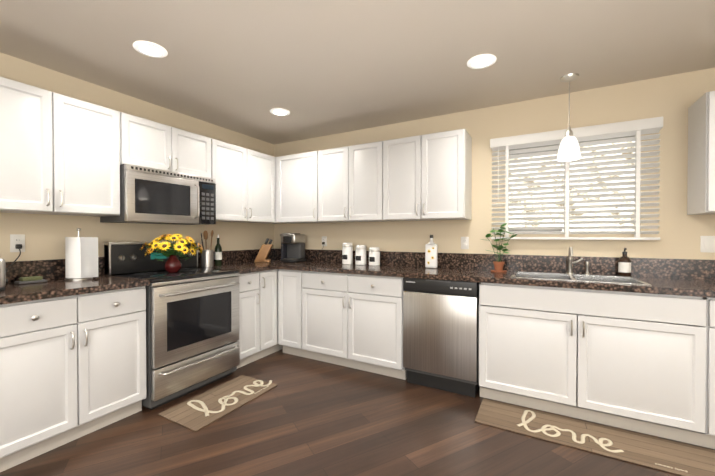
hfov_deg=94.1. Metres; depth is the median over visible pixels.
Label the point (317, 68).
ceiling
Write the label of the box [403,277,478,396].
dishwasher
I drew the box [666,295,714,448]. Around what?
base cabinet
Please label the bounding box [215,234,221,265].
wine bottle
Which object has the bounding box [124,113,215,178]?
upper cabinet
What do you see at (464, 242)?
electrical outlet
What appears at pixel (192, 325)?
range
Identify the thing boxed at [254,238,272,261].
knife block
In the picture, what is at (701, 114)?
upper cabinet
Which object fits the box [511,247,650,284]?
sink
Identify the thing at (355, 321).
base cabinet
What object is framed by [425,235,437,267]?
bottle
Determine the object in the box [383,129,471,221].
upper cabinet
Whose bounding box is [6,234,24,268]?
electrical outlet
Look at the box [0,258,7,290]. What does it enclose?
toaster
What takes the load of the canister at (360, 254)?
on the countertop at (689, 277)
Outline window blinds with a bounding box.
[490,116,662,239]
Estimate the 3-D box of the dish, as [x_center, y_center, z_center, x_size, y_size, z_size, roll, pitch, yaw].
[-2.144,0.275,2.185,0.090,0.040,0.140,0,1,29]
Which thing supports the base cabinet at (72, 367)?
on the floor
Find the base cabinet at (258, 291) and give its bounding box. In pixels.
[237,269,279,368]
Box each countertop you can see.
[0,257,148,304]
[198,250,275,273]
[240,247,714,297]
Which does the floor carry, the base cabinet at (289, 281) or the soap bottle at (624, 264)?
the base cabinet at (289, 281)
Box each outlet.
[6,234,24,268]
[307,236,326,260]
[461,237,468,248]
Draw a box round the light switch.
[700,236,714,252]
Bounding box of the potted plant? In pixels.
[481,223,516,272]
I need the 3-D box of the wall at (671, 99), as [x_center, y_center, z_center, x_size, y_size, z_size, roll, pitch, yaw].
[1.226,0.014,3.142,5.200,2.435,0.150,0,1,29]
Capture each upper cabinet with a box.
[0,77,123,216]
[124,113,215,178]
[215,140,275,223]
[275,151,318,222]
[319,141,382,222]
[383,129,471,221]
[687,91,714,214]
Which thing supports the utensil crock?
on the countertop at (243, 261)
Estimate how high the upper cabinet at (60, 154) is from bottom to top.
0.770 m
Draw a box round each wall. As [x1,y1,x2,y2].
[0,52,273,261]
[274,68,714,259]
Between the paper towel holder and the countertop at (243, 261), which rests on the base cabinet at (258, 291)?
the countertop at (243, 261)
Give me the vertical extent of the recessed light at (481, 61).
0.011 m
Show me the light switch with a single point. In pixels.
(707, 244)
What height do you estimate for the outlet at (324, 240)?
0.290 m
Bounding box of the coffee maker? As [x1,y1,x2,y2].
[280,233,305,262]
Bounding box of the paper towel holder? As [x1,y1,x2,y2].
[65,228,97,280]
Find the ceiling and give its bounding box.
[0,0,714,144]
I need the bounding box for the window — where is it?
[509,135,634,231]
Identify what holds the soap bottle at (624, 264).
on the countertop at (689, 277)
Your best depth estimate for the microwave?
2.67 m
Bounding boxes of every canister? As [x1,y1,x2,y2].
[342,242,352,263]
[355,245,366,264]
[369,247,379,265]
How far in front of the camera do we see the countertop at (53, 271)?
2.17 m
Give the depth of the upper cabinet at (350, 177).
3.39 m
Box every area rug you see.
[158,375,276,431]
[475,398,714,475]
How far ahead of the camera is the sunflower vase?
2.72 m
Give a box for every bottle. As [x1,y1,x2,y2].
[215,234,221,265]
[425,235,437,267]
[618,248,630,276]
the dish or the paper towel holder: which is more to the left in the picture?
the dish
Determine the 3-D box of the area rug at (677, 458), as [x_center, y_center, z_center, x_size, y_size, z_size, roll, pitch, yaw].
[1.443,1.236,2.082,1.300,0.008,0.360,0,1,29]
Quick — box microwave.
[100,164,215,224]
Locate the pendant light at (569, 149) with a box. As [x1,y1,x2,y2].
[557,73,580,160]
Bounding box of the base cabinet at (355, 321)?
[302,271,406,379]
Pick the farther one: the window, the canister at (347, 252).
the canister at (347, 252)
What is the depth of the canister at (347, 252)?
3.57 m
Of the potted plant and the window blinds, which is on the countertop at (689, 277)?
the potted plant
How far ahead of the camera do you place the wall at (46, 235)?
2.65 m
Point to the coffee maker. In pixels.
(292, 247)
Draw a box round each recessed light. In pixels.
[133,41,167,57]
[270,108,289,115]
[467,54,495,68]
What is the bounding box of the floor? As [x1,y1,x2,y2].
[0,349,714,475]
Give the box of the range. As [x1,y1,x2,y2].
[104,241,239,409]
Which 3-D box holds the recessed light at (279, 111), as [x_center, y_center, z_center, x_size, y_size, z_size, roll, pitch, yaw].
[-0.738,-1.197,3.170,0.188,0.011,0.188,0,1,29]
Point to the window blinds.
(638, 128)
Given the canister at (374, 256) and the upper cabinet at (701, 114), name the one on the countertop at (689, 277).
the canister at (374, 256)
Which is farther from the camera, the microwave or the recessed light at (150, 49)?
the microwave
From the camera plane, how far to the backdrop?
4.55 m
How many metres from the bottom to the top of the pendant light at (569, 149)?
0.610 m
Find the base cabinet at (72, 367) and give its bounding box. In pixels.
[0,286,145,471]
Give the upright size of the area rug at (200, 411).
0.008 m
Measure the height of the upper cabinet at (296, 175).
0.770 m
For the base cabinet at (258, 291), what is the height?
0.904 m
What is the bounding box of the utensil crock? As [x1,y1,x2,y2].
[201,230,213,266]
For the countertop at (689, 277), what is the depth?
2.67 m
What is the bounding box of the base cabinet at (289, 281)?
[278,269,301,356]
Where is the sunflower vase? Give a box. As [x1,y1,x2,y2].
[141,233,202,272]
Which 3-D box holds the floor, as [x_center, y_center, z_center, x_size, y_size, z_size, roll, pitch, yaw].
[-0.170,1.304,0.640,5.500,0.100,5.900,0,1,29]
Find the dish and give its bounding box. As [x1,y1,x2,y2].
[14,276,46,283]
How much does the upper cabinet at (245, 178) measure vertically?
0.770 m
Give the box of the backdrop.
[509,141,634,230]

